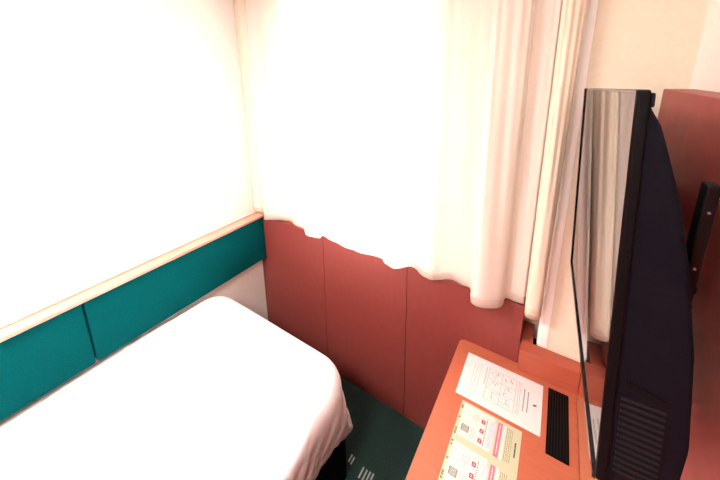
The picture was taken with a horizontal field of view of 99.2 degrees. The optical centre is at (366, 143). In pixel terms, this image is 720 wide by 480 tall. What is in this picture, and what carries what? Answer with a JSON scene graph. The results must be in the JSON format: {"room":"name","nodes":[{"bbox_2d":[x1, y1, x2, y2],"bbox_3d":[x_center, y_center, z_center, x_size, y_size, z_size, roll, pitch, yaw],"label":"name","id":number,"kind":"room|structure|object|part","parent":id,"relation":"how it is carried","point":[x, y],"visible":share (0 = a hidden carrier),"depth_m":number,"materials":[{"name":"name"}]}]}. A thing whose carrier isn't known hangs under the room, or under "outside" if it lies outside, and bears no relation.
{"room":"hotel room","nodes":[
{"label":"hotel room","id":0,"kind":"room"},
{"bbox_2d":[0,0,267,422],"bbox_3d":[-1.490,0.494,1.083,0.100,2.460,3.150,8,15,31],"label":"wall","id":1,"kind":"structure","parent":0,"point":[124,144],"depth_m":1.40,"materials":[{"name":"white paint"}]},
{"bbox_2d":[0,212,265,421],"bbox_3d":[-1.286,0.842,1.327,0.067,0.344,2.057,8,15,31],"label":"headboard","id":2,"kind":"object","parent":1,"relation":"attached to","point":[41,350],"visible":0.99,"depth_m":1.43,"materials":[{"name":"teal wood"}]},
{"bbox_3d":[-1.285,0.690,1.290,0.061,0.018,2.056,8,15,31],"label":"rail","id":3,"kind":"part","parent":2,"relation":"part of","materials":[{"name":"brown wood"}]},
{"bbox_2d":[340,376,424,479],"bbox_3d":[-0.574,1.844,0.806,2.243,0.060,3.150,8,15,31],"label":"floor","id":4,"kind":"structure","parent":0,"point":[382,443],"depth_m":1.67,"materials":[{"name":"green carpet"}]},
{"bbox_2d":[315,439,345,479],"bbox_3d":[-1.012,1.486,0.935,0.988,0.585,1.875,8,15,31],"label":"bed","id":5,"kind":"object","parent":4,"relation":"on","point":[334,468],"visible":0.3,"depth_m":1.40,"materials":[{"name":"black fabric"}]},
{"bbox_2d":[0,296,352,479],"bbox_3d":[-1.009,1.319,0.909,1.066,0.379,2.008,8,15,31],"label":"bed cover","id":6,"kind":"object","parent":5,"relation":"on","point":[217,390],"visible":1,"depth_m":1.22,"materials":[{"name":"white fabric"}]},
{"bbox_2d":[405,340,597,479],"bbox_3d":[0.256,1.458,0.756,0.534,0.704,1.598,8,15,31],"label":"desk","id":7,"kind":"object","parent":4,"relation":"on","point":[561,450],"visible":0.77,"depth_m":1.08,"materials":[{"name":"orange wood"}]},
{"bbox_2d":[438,400,521,479],"bbox_3d":[0.383,1.039,1.019,0.209,0.001,0.297,8,15,31],"label":"leaflet","id":8,"kind":"object","parent":7,"relation":"on","point":[482,446],"visible":1,"depth_m":1.04,"materials":[{"name":"beige paper"}]},
{"bbox_2d":[455,353,542,436],"bbox_3d":[0.535,0.989,1.235,0.298,0.001,0.211,8,15,31],"label":"notice sheet","id":9,"kind":"object","parent":7,"relation":"on","point":[515,398],"visible":1,"depth_m":1.22,"materials":[{"name":"white paper"}]},
{"bbox_2d":[545,388,568,465],"bbox_3d":[0.695,1.015,1.116,0.068,0.002,0.259,8,15,31],"label":"vent grille","id":10,"kind":"object","parent":7,"relation":"attached to","point":[556,400],"depth_m":1.10,"materials":[{"name":"black plastic"}]},
{"bbox_2d":[522,0,562,338],"bbox_3d":[0.194,0.335,1.730,2.043,2.460,0.230,8,15,31],"label":"wall","id":11,"kind":"structure","parent":0,"point":[536,322],"depth_m":1.25,"materials":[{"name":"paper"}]},
{"bbox_2d":[261,213,327,356],"bbox_3d":[-0.510,1.006,2.127,0.588,0.985,0.020,8,15,31],"label":"wall panel","id":12,"kind":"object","parent":11,"relation":"attached to","point":[293,264],"depth_m":2.08,"materials":[{"name":"red laminate"}]},
{"bbox_2d":[323,236,407,414],"bbox_3d":[-0.022,1.071,1.828,0.558,0.985,0.020,8,15,31],"label":"wall panel","id":13,"kind":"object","parent":11,"relation":"attached to","point":[366,298],"depth_m":1.80,"materials":[{"name":"red laminate"}]},
{"bbox_2d":[262,211,525,358],"bbox_3d":[-0.005,1.054,1.904,1.688,0.984,0.128,8,15,31],"label":"trim","id":14,"kind":"structure","parent":11,"relation":"attached to","point":[263,211],"depth_m":1.40,"materials":[{"name":"brown wood"}]},
{"bbox_2d":[404,266,524,428],"bbox_3d":[0.443,1.133,1.543,0.536,0.985,0.020,8,15,31],"label":"wall panel","id":15,"kind":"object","parent":11,"relation":"attached to","point":[440,314],"depth_m":1.53,"materials":[{"name":"red laminate"}]},
{"bbox_2d":[517,321,583,397],"bbox_3d":[0.843,0.920,1.291,0.350,0.105,0.183,8,15,31],"label":"trim","id":16,"kind":"structure","parent":11,"relation":"attached to","point":[560,371],"depth_m":1.25,"materials":[{"name":"brown wood"}]},
{"bbox_2d":[536,0,598,347],"bbox_3d":[0.747,0.053,1.137,0.038,1.651,0.032,8,15,31],"label":"trim","id":17,"kind":"structure","parent":11,"relation":"attached to","point":[589,25],"depth_m":1.14,"materials":[{"name":"white"}]},
{"bbox_2d":[536,0,708,361],"bbox_3d":[0.884,0.452,1.197,0.293,2.460,0.120,8,15,31],"label":"wall pillar","id":18,"kind":"structure","parent":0,"point":[653,45],"depth_m":0.97,"materials":[{"name":"white paint"}]},
{"bbox_2d":[570,88,693,479],"bbox_3d":[0.563,0.179,0.703,0.126,0.626,0.722,7,15,30],"label":"television","id":19,"kind":"object","parent":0,"point":[629,264],"visible":1,"depth_m":0.43,"materials":[{"name":"black plastic"}]},
{"bbox_2d":[689,0,719,91],"bbox_3d":[0.325,0.737,-0.031,0.100,2.460,3.150,8,15,31],"label":"wall","id":20,"kind":"structure","parent":0,"point":[706,72],"depth_m":0.83,"materials":[{"name":"white paint"}]},
{"bbox_2d":[658,89,719,479],"bbox_3d":[0.253,0.593,0.057,0.144,1.086,2.374,8,15,31],"label":"board","id":21,"kind":"object","parent":20,"relation":"attached to","point":[689,119],"depth_m":0.54,"materials":[{"name":"red wood"}]},
{"bbox_3d":[0.629,0.128,0.635,0.076,0.245,0.534,8,15,31],"label":"wall bracket","id":22,"kind":"part","parent":21,"relation":"part of","materials":[{"name":"black metal"}]},
{"bbox_3d":[-0.591,-0.613,0.245,2.243,0.060,3.150,8,15,31],"label":"ceiling","id":23,"kind":"structure","parent":0,"visible":0},
{"bbox_3d":[-0.055,-0.809,1.345,1.756,0.055,0.034,8,15,31],"label":"rail","id":24,"kind":"object","parent":23,"relation":"attached to","visible":0},
{"bbox_2d":[234,0,263,213],"bbox_3d":[-0.743,-0.195,1.954,0.097,1.394,0.024,8,15,31],"label":"drape","id":25,"kind":"object","parent":24,"relation":"hanging from","point":[239,6],"visible":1,"depth_m":1.94,"materials":[{"name":"beige fabric"}]},
{"bbox_2d":[244,0,561,307],"bbox_3d":[-0.042,-0.084,1.500,1.580,1.418,0.091,8,15,32],"label":"sheer curtain","id":26,"kind":"object","parent":24,"relation":"hanging from","point":[402,133],"visible":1,"depth_m":1.37,"materials":[{"name":"beige fabric"}]},
{"bbox_2d":[524,0,587,319],"bbox_3d":[0.662,0.008,1.074,0.070,1.415,0.042,8,15,31],"label":"drape","id":27,"kind":"object","parent":24,"relation":"hanging from","point":[573,13],"visible":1,"depth_m":1.06,"materials":[{"name":"beige fabric"}]}
]}

